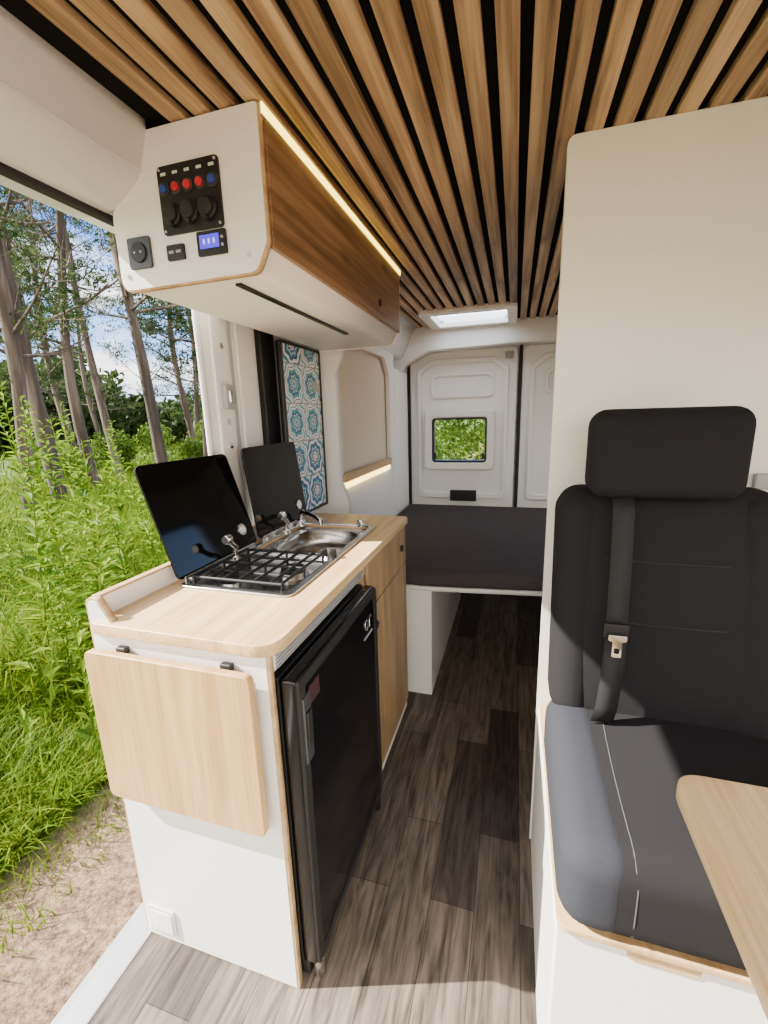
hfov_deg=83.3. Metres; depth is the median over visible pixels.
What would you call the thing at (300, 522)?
base
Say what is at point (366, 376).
wall
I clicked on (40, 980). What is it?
ground
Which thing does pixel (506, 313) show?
roof hatch
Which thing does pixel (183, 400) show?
pine tree
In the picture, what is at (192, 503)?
lid
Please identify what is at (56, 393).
pine tree
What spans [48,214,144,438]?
pine tree
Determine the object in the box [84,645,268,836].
folding table
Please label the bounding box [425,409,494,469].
window
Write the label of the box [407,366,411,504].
seal
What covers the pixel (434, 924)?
floor
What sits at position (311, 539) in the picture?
sink
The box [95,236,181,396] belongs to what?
pine tree
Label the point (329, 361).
divider
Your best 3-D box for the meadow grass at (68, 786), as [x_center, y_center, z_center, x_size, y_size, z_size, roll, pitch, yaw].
[-8.486,-1.617,14.681,11.695,0.756,29.603,-4,13,-11]
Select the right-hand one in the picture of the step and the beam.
the beam
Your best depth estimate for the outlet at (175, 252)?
0.91 m
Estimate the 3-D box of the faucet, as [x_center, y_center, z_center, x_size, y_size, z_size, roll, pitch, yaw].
[-0.276,0.035,1.635,0.019,0.071,0.185,-11,16,-36]
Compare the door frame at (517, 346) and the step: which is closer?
the step
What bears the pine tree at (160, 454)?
on the ground at (40, 980)
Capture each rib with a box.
[206,314,242,499]
[233,322,261,524]
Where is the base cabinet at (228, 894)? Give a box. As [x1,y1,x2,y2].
[86,513,407,988]
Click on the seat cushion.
(650, 892)
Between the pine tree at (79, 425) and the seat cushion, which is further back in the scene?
the pine tree at (79, 425)
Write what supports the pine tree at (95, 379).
on the ground at (40, 980)
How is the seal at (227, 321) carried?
attached to the pillar at (202, 316)
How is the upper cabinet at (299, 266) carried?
attached to the wall at (366, 376)
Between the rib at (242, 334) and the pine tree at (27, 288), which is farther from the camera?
the pine tree at (27, 288)
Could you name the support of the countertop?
on the base cabinet at (228, 894)
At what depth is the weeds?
3.09 m
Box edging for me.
[335,350,351,513]
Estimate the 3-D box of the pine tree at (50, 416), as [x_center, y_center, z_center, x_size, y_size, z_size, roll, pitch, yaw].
[-16.139,-8.785,19.164,4.688,13.433,4.082,2,13,16]
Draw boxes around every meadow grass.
[0,440,180,519]
[0,454,178,882]
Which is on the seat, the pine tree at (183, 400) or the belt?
the belt
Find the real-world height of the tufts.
0.102 m
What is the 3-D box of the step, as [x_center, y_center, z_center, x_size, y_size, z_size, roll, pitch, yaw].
[-0.780,1.247,0.907,0.060,0.065,1.710,2,13,16]
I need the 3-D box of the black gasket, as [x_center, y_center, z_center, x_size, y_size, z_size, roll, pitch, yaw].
[0.577,-0.550,3.303,0.416,0.341,0.084,2,13,16]
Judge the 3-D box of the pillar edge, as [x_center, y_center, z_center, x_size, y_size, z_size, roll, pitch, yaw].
[-0.553,0.122,1.477,0.020,1.720,0.020,2,13,16]
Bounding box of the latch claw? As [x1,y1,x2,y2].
[228,390,234,402]
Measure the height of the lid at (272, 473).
0.310 m
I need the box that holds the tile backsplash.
[275,339,327,511]
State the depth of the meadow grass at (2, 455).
16.79 m
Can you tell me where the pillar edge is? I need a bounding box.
[191,309,214,455]
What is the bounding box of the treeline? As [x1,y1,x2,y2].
[0,345,202,453]
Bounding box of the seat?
[531,406,767,1023]
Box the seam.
[603,723,638,937]
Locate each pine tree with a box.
[0,185,93,468]
[0,185,118,508]
[0,186,84,445]
[0,187,106,464]
[0,188,102,494]
[0,194,97,525]
[22,194,123,480]
[42,217,179,462]
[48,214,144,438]
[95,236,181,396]
[96,294,196,443]
[113,293,207,455]
[154,303,200,434]
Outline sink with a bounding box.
[261,526,365,553]
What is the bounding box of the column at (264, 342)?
[254,329,281,444]
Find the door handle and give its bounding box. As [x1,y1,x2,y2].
[450,490,475,500]
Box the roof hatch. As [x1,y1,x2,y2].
[418,301,517,329]
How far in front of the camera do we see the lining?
1.75 m
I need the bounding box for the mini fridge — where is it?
[274,584,382,977]
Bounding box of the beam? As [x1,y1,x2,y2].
[393,315,557,371]
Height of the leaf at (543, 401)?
1.760 m
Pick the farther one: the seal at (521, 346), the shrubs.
the shrubs
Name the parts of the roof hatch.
hatch pane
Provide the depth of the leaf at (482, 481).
3.25 m
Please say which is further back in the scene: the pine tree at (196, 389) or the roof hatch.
the pine tree at (196, 389)
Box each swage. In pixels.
[417,356,508,498]
[525,352,555,499]
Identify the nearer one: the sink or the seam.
the seam
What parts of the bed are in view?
support panel, mattress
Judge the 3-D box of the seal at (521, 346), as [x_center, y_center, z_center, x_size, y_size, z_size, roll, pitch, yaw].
[0.990,-0.326,3.221,0.024,1.750,0.024,2,13,16]
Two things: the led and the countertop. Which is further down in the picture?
the countertop
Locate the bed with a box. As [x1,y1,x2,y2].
[397,504,546,694]
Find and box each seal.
[226,320,247,512]
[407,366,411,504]
[514,345,522,506]
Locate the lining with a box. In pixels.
[273,335,319,512]
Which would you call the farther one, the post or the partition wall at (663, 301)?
the post
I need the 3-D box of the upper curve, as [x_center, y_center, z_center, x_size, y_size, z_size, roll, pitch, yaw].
[-0.072,-1.071,2.526,0.250,0.205,1.260,2,13,16]
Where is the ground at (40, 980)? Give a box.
[0,445,182,1023]
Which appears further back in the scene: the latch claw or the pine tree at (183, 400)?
the pine tree at (183, 400)
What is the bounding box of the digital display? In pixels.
[196,228,227,256]
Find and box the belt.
[590,497,634,723]
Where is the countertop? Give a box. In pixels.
[92,513,406,657]
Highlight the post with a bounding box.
[394,368,408,515]
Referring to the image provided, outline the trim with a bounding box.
[58,910,151,1023]
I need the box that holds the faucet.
[298,509,323,525]
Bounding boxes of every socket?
[127,235,153,270]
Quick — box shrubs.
[17,421,202,493]
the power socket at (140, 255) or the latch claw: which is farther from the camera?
the latch claw
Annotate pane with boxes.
[435,419,484,459]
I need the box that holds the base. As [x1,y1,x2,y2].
[297,519,305,526]
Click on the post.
(400, 377)
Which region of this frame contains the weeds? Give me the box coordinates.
[0,381,167,768]
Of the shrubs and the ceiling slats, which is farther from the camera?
the shrubs
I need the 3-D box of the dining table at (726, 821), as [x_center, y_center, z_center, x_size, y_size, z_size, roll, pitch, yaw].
[0.656,0.860,0.356,0.603,0.740,0.707,2,13,16]
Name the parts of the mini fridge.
handle, door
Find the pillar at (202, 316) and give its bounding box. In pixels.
[199,312,263,525]
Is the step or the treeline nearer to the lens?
the step
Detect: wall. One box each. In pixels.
[191,310,396,515]
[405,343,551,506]
[529,96,767,838]
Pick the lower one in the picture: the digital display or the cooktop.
the cooktop
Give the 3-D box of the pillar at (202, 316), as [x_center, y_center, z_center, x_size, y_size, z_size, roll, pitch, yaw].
[-0.509,0.091,1.622,0.014,1.755,0.300,2,13,16]
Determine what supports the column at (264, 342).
attached to the lining
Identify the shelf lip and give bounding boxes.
[343,458,391,482]
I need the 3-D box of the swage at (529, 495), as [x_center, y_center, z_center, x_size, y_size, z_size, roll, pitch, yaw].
[1.367,-0.589,3.041,0.670,1.040,0.023,2,13,16]
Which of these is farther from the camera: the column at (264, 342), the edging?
the edging
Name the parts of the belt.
tongue plate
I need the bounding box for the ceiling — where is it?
[0,0,767,326]
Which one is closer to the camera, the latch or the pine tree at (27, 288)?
the latch
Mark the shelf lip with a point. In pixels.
(354, 474)
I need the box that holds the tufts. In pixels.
[0,783,127,974]
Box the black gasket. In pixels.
[432,417,486,462]
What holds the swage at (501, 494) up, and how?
attached to the leaf at (482, 481)
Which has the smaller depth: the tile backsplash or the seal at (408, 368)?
the tile backsplash
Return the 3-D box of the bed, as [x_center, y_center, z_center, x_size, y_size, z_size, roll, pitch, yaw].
[0.757,0.419,2.589,1.770,0.624,1.515,2,13,16]
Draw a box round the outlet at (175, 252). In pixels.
[166,243,185,261]
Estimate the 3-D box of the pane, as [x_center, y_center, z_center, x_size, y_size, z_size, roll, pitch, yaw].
[0.590,-0.560,3.346,0.420,0.345,0.004,2,13,16]
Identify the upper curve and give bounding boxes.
[379,315,414,359]
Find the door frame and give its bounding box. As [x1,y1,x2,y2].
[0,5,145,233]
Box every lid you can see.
[134,454,256,579]
[241,442,306,537]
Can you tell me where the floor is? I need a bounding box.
[88,593,541,1023]
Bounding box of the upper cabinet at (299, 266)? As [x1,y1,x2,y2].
[113,101,399,351]
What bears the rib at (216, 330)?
attached to the pillar at (202, 316)
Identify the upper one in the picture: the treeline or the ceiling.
the ceiling
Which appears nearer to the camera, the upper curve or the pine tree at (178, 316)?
the upper curve
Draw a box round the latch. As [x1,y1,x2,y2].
[221,384,235,408]
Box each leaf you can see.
[410,346,518,506]
[517,343,555,507]
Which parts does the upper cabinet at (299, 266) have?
electrical control panel, oak flap door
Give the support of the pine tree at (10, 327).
on the ground at (40, 980)
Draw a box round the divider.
[310,347,348,513]
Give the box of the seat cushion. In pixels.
[587,709,767,970]
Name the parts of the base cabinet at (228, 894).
service hatch lid, panel laminate, rail, oak drawer, oak door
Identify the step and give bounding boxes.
[50,902,143,1023]
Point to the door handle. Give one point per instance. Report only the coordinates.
(455, 495)
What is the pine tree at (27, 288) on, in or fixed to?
on the ground at (40, 980)
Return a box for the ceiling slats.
[26,0,767,327]
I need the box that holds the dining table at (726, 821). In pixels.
[676,775,767,1020]
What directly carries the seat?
on the floor
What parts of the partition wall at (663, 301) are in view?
strip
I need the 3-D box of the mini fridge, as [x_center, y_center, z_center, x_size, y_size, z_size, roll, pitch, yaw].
[-0.302,0.661,1.234,0.468,0.800,0.510,2,13,16]
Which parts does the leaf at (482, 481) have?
hinge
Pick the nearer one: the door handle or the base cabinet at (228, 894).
the base cabinet at (228, 894)
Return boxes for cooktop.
[134,442,375,597]
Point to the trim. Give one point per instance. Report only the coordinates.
(99, 987)
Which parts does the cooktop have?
hinge rail, burner, grid leg, hinge rail, burner, gas knob, gas knob, tap knob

